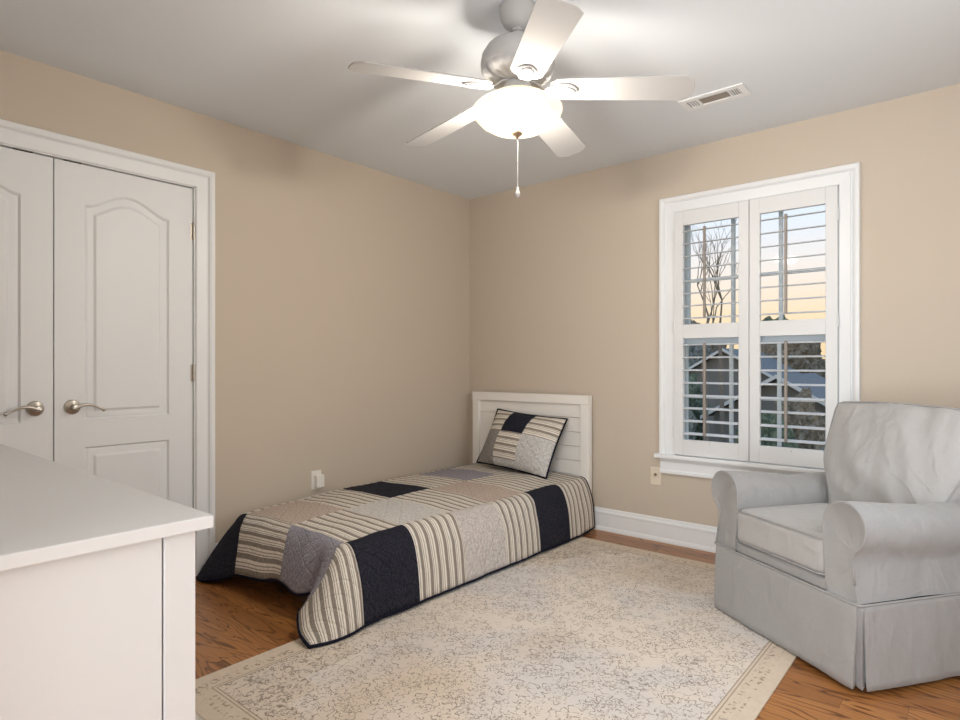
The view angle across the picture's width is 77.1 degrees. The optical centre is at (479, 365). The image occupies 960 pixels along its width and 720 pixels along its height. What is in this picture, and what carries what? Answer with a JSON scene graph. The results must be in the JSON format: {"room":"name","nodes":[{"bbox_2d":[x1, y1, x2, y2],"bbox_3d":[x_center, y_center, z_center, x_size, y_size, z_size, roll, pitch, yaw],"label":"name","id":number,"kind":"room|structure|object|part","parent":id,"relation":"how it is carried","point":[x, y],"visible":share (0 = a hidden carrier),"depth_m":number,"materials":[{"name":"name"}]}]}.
{"room":"bedroom","nodes":[
{"label":"bedroom","id":0,"kind":"room"},
{"bbox_2d":[0,50,469,542],"bbox_3d":[-1.637,-0.116,3.586,0.750,2.440,3.920,0,0,40],"label":"wall","id":1,"kind":"structure","parent":0,"point":[342,287],"depth_m":3.68,"materials":[{"name":"beige paint"}]},
{"bbox_2d":[0,146,52,460],"bbox_3d":[-2.106,0.081,2.451,0.099,2.031,0.629,0,0,40],"label":"door","id":2,"kind":"structure","parent":1,"relation":"in","point":[26,177],"depth_m":2.62,"materials":[{"name":"white paint"}]},
{"bbox_3d":[-1.961,0.187,2.594,0.061,0.067,0.156,0,0,40],"label":"lever handle","id":3,"kind":"part","parent":2,"relation":"part of","materials":[{"name":"silver metal"}]},
{"bbox_2d":[0,119,214,575],"bbox_3d":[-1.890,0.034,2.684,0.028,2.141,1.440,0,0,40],"label":"trim","id":4,"kind":"structure","parent":1,"relation":"attached to","point":[11,133],"depth_m":3.18,"materials":[{"name":"white paint"}]},
{"bbox_2d":[53,158,194,507],"bbox_3d":[-1.699,0.081,2.933,0.099,2.031,0.622,0,0,40],"label":"door","id":5,"kind":"structure","parent":1,"relation":"in","point":[124,367],"depth_m":2.91,"materials":[{"name":"white paint"}]},
{"bbox_3d":[-1.813,0.187,2.769,0.061,0.067,0.156,0,0,40],"label":"lever handle","id":6,"kind":"part","parent":5,"relation":"part of","materials":[{"name":"silver metal"}]},
{"bbox_2d":[311,470,320,489],"bbox_3d":[-1.014,0.704,3.734,0.008,0.115,0.072,0,0,40],"label":"outlet wall plate","id":7,"kind":"object","parent":1,"relation":"attached to","point":[316,472],"visible":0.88,"depth_m":3.72,"materials":[{"name":"white plastic"}]},
{"bbox_2d":[315,474,323,487],"bbox_3d":[-0.993,0.712,3.729,0.030,0.076,0.056,0,0,40],"label":"plug adapter","id":8,"kind":"object","parent":7,"relation":"attached to","point":[319,479],"visible":1,"depth_m":3.71,"materials":[{"name":"white plastic"}]},
{"bbox_2d":[0,0,959,199],"bbox_3d":[-0.557,-1.396,1.867,4.620,0.120,5.450,0,0,40],"label":"ceiling","id":9,"kind":"structure","parent":0,"point":[278,69],"depth_m":2.63,"materials":[{"name":"paint"}]},
{"bbox_2d":[348,0,694,196],"bbox_3d":[0.125,-0.981,2.274,1.183,0.708,1.201,0,0,40],"label":"ceiling fan","id":10,"kind":"object","parent":9,"relation":"hanging from","point":[518,62],"visible":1,"depth_m":2.14,"materials":[{"name":"white metal"}]},
{"bbox_3d":[-0.200,-1.000,2.079,0.502,0.064,0.134,0,0,-27],"label":"blade","id":11,"kind":"part","parent":10,"relation":"part of","materials":[{"name":"white wood"}]},
{"bbox_3d":[-0.119,-1.000,2.514,0.134,0.064,0.502,0,0,-45],"label":"blade","id":12,"kind":"part","parent":10,"relation":"part of","materials":[{"name":"white wood"}]},
{"bbox_3d":[0.140,-0.753,2.240,0.006,0.185,0.006,0,0,18],"label":"pull chain","id":13,"kind":"part","parent":10,"relation":"part of","materials":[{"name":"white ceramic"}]},
{"bbox_3d":[0.140,-0.647,2.240,0.019,0.041,0.019,0,0,40],"label":"pull knob","id":14,"kind":"part","parent":10,"relation":"part of","materials":[{"name":"white plastic"}]},
{"bbox_3d":[0.139,-0.933,2.240,0.332,0.135,0.332,0,0,40],"label":"lamp shade","id":15,"kind":"part","parent":10,"relation":"part of","materials":[{"name":"white glass"}]},
{"bbox_3d":[0.187,-1.000,1.868,0.134,0.064,0.502,0,0,-9],"label":"blade","id":16,"kind":"part","parent":10,"relation":"part of","materials":[{"name":"white wood"}]},
{"bbox_3d":[0.320,-1.000,2.570,0.134,0.064,0.502,0,0,27],"label":"blade","id":17,"kind":"part","parent":10,"relation":"part of","materials":[{"name":"white wood"}]},
{"bbox_3d":[0.508,-1.000,2.171,0.502,0.064,0.134,0,0,9],"label":"blade","id":18,"kind":"part","parent":10,"relation":"part of","materials":[{"name":"white wood"}]},
{"bbox_2d":[678,83,750,111],"bbox_3d":[1.162,-1.331,2.992,0.310,0.007,0.144,0,0,40],"label":"ceiling vent","id":19,"kind":"object","parent":9,"relation":"in","point":[739,90],"visible":1,"depth_m":2.98,"materials":[{"name":"white metal"}]},
{"bbox_2d":[195,529,959,719],"bbox_3d":[-0.557,1.164,1.867,4.620,0.120,5.450,0,0,40],"label":"floor","id":20,"kind":"structure","parent":0,"point":[238,619],"depth_m":2.32,"materials":[{"name":"brown wood"}]},
{"bbox_2d":[0,444,213,719],"bbox_3d":[-1.182,0.664,1.223,1.598,0.880,0.530,0,0,40],"label":"dresser","id":21,"kind":"object","parent":20,"relation":"on","point":[97,574],"visible":1,"depth_m":0.83,"materials":[{"name":"paint"}]},
{"bbox_3d":[-0.457,0.675,0.899,0.045,0.860,0.044,0,0,40],"label":"leg","id":22,"kind":"part","parent":21,"relation":"part of","materials":[{"name":"white paint"}]},
{"bbox_2d":[195,537,796,719],"bbox_3d":[0.347,1.100,2.487,1.569,0.007,2.530,0,0,40],"label":"area rug","id":23,"kind":"object","parent":20,"relation":"on","point":[581,628],"visible":0.74,"depth_m":2.27,"materials":[{"name":"beige carpet"}]},
{"bbox_2d":[472,391,591,492],"bbox_3d":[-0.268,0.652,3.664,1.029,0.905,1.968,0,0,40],"label":"headboard","id":24,"kind":"object","parent":20,"relation":"on","point":[575,446],"visible":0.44,"depth_m":4.21,"materials":[{"name":"white wood"}]},
{"bbox_2d":[196,463,594,648],"bbox_3d":[-0.377,0.916,3.536,1.208,0.368,2.231,0,0,40],"label":"patchwork quilt","id":25,"kind":"object","parent":24,"relation":"on","point":[363,555],"visible":0.98,"depth_m":2.97,"materials":[{"name":"beige fabric"}]},
{"bbox_2d":[476,408,567,478],"bbox_3d":[0.281,0.531,4.242,0.255,0.424,0.676,0,0,-44],"label":"patchwork pillow","id":26,"kind":"object","parent":25,"relation":"on","point":[521,442],"visible":1,"depth_m":4.13,"materials":[{"name":"beige fabric"}]},
{"bbox_3d":[0.351,0.553,4.396,0.905,0.579,0.016,0,0,40],"label":"plank panel","id":27,"kind":"part","parent":24,"relation":"part of","materials":[{"name":"white wood"}]},
{"bbox_2d":[711,401,959,691],"bbox_3d":[1.570,0.628,2.498,0.867,0.951,0.811,0,0,-15],"label":"armchair","id":28,"kind":"object","parent":20,"relation":"on","point":[851,568],"visible":1,"depth_m":2.23,"materials":[{"name":"grey fabric"}]},
{"bbox_3d":[1.397,0.638,2.777,0.642,0.336,0.179,0,0,-15],"label":"armrest","id":29,"kind":"part","parent":28,"relation":"part of","materials":[{"name":"grey fabric"}]},
{"bbox_3d":[1.464,0.788,2.468,0.593,0.053,0.502,0,0,-15],"label":"rail","id":30,"kind":"part","parent":28,"relation":"part of","materials":[{"name":"grey fabric"}]},
{"bbox_2d":[738,502,828,572],"bbox_3d":[1.458,0.688,2.466,0.608,0.176,0.474,0,0,-15],"label":"seat cushion","id":31,"kind":"object","parent":28,"relation":"on","point":[791,537],"depth_m":2.40,"materials":[{"name":"grey fabric"}]},
{"bbox_3d":[1.564,0.638,2.168,0.642,0.336,0.179,0,0,-15],"label":"armrest","id":32,"kind":"part","parent":28,"relation":"part of","materials":[{"name":"grey fabric"}]},
{"bbox_2d":[825,403,959,502],"bbox_3d":[1.738,0.410,2.503,0.287,0.502,0.629,17,-4,-15],"label":"cushion","id":33,"kind":"object","parent":28,"relation":"on","point":[875,452],"depth_m":2.41,"materials":[{"name":"grey fabric"}]},
{"bbox_2d":[470,84,959,526],"bbox_3d":[1.381,-0.116,3.692,3.960,2.440,0.140,0,0,40],"label":"wall","id":34,"kind":"structure","parent":0,"point":[564,272],"depth_m":3.85,"materials":[{"name":"beige paint"}]},
{"bbox_2d":[594,506,716,552],"bbox_3d":[1.327,1.030,3.628,3.720,0.148,0.028,0,0,40],"label":"baseboard","id":35,"kind":"structure","parent":34,"relation":"attached to","point":[664,530],"depth_m":3.80,"materials":[{"name":"white paint"}]},
{"bbox_2d":[651,467,660,485],"bbox_3d":[1.112,0.699,3.817,0.070,0.115,0.015,0,0,40],"label":"cable wall plate","id":36,"kind":"object","parent":34,"relation":"attached to","point":[655,471],"visible":1,"depth_m":3.81,"materials":[{"name":"beige plastic"}]},
{"bbox_2d":[654,162,860,478],"bbox_3d":[1.580,-0.187,3.489,1.126,1.719,0.192,0,0,40],"label":"window","id":37,"kind":"structure","parent":34,"relation":"in","point":[847,177],"depth_m":3.49,"materials":[{"name":"white paint"}]},
{"bbox_3d":[1.627,-0.535,3.545,0.862,0.808,0.030,0,0,40],"label":"sash","id":38,"kind":"part","parent":37,"relation":"part of","materials":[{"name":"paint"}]},
{"bbox_2d":[673,200,748,460],"bbox_3d":[1.365,-0.201,3.582,0.444,1.490,0.079,0,0,40],"label":"plantation shutter","id":39,"kind":"object","parent":37,"relation":"attached to","point":[739,451],"visible":1,"depth_m":3.56,"materials":[{"name":"white wood"}]},
{"bbox_3d":[1.329,-0.558,3.569,0.014,0.541,0.014,0,0,40],"label":"tilt rod","id":40,"kind":"part","parent":39,"relation":"part of","materials":[{"name":"white wood"}]},
{"bbox_3d":[1.329,0.138,3.569,0.014,0.552,0.014,0,0,40],"label":"tilt rod","id":41,"kind":"part","parent":39,"relation":"part of","materials":[{"name":"white wood"}]},
{"bbox_3d":[1.605,0.188,3.519,0.862,0.718,0.030,0,0,40],"label":"sash","id":42,"kind":"part","parent":37,"relation":"part of","materials":[{"name":"paint"}]},
{"bbox_2d":[749,185,838,468],"bbox_3d":[1.706,-0.201,3.292,0.444,1.490,0.079,0,0,40],"label":"plantation shutter","id":43,"kind":"object","parent":37,"relation":"attached to","point":[828,326],"visible":0.91,"depth_m":3.28,"materials":[{"name":"white wood"}]},
{"bbox_3d":[1.666,-0.558,3.284,0.014,0.541,0.014,0,0,40],"label":"tilt rod","id":44,"kind":"part","parent":43,"relation":"part of","materials":[{"name":"white wood"}]},
{"bbox_3d":[1.666,0.138,3.284,0.014,0.552,0.014,0,0,40],"label":"tilt rod","id":45,"kind":"part","parent":43,"relation":"part of","materials":[{"name":"white wood"}]},
{"label":"outside","id":46,"kind":"structure","parent":0,"visible":0},
{"bbox_3d":[29.181,4.304,39.418,120.000,0.400,89.400,0,0,40],"label":"ground","id":47,"kind":"structure","parent":46,"visible":0},
{"bbox_2d":[689,410,696,439],"bbox_3d":[6.030,2.205,19.619,1.989,3.899,2.044,0,0,40],"label":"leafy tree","id":48,"kind":"object","parent":47,"relation":"on","point":[692,425],"visible":0.02,"depth_m":19.30,"materials":[{"name":"green plant"}]},
{"bbox_2d":[689,373,711,440],"bbox_3d":[7.701,1.945,23.753,2.585,4.418,2.569,0,0,40],"label":"leafy tree","id":49,"kind":"object","parent":47,"relation":"on","point":[695,389],"visible":0.2,"depth_m":23.03,"materials":[{"name":"green plant"}]},
{"bbox_2d":[689,338,713,366],"bbox_3d":[12.732,1.011,37.181,4.406,6.286,4.588,0,0,40],"label":"leafy tree","id":50,"kind":"object","parent":47,"relation":"on","point":[696,350],"visible":0.05,"depth_m":35.86,"materials":[{"name":"green plant"}]},
{"bbox_2d":[691,320,726,351],"bbox_3d":[15.647,0.261,43.994,5.130,7.786,5.080,0,0,15],"label":"leafy tree","id":51,"kind":"object","parent":47,"relation":"on","point":[714,348],"visible":0.02,"depth_m":42.61,"materials":[{"name":"green plant"}]},
{"bbox_2d":[691,219,736,441],"bbox_3d":[7.078,-0.245,18.670,1.492,8.801,2.196,0,0,0],"label":"bare tree","id":52,"kind":"object","parent":47,"relation":"on","point":[721,386],"visible":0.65,"depth_m":19.04,"materials":[{"name":"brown plant"}]},
{"bbox_2d":[697,236,738,440],"bbox_3d":[5.958,0.264,15.354,1.276,7.785,1.197,0,0,40],"label":"bare tree","id":53,"kind":"object","parent":47,"relation":"on","point":[705,438],"visible":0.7,"depth_m":15.24,"materials":[{"name":"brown plant"}]},
{"bbox_2d":[689,348,799,440],"bbox_3d":[12.939,1.639,29.825,6.200,4.930,5.730,0,0,40],"label":"neighbor house","id":54,"kind":"structure","parent":47,"relation":"on","point":[711,363],"depth_m":28.24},
{"bbox_2d":[700,373,824,442],"bbox_3d":[11.417,2.189,21.680,4.900,3.830,5.730,0,0,40],"label":"neighbor house","id":55,"kind":"structure","parent":47,"relation":"on","point":[802,378],"depth_m":20.15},
{"bbox_2d":[735,409,798,447],"bbox_3d":[7.484,2.614,15.999,1.558,3.080,1.685,0,0,-9],"label":"leafy tree","id":56,"kind":"object","parent":47,"relation":"on","point":[766,418],"visible":0.16,"depth_m":15.55,"materials":[{"name":"green plant"}]},
{"bbox_2d":[762,314,821,357],"bbox_3d":[19.474,0.297,39.446,5.162,7.714,5.261,0,0,40],"label":"leafy tree","id":57,"kind":"object","parent":47,"relation":"on","point":[768,318],"visible":0.02,"depth_m":38.88,"materials":[{"name":"green plant"}]},
{"bbox_2d":[761,335,824,377],"bbox_3d":[16.826,0.897,33.608,4.727,6.514,4.732,0,0,40],"label":"leafy tree","id":58,"kind":"object","parent":47,"relation":"on","point":[796,363],"visible":0.12,"depth_m":32.13,"materials":[{"name":"green plant"}]},
{"bbox_2d":[775,387,824,449],"bbox_3d":[9.341,2.381,17.851,1.771,3.547,1.692,0,0,40],"label":"leafy tree","id":59,"kind":"object","parent":47,"relation":"on","point":[794,406],"visible":0.23,"depth_m":17.28,"materials":[{"name":"green plant"}]}
]}

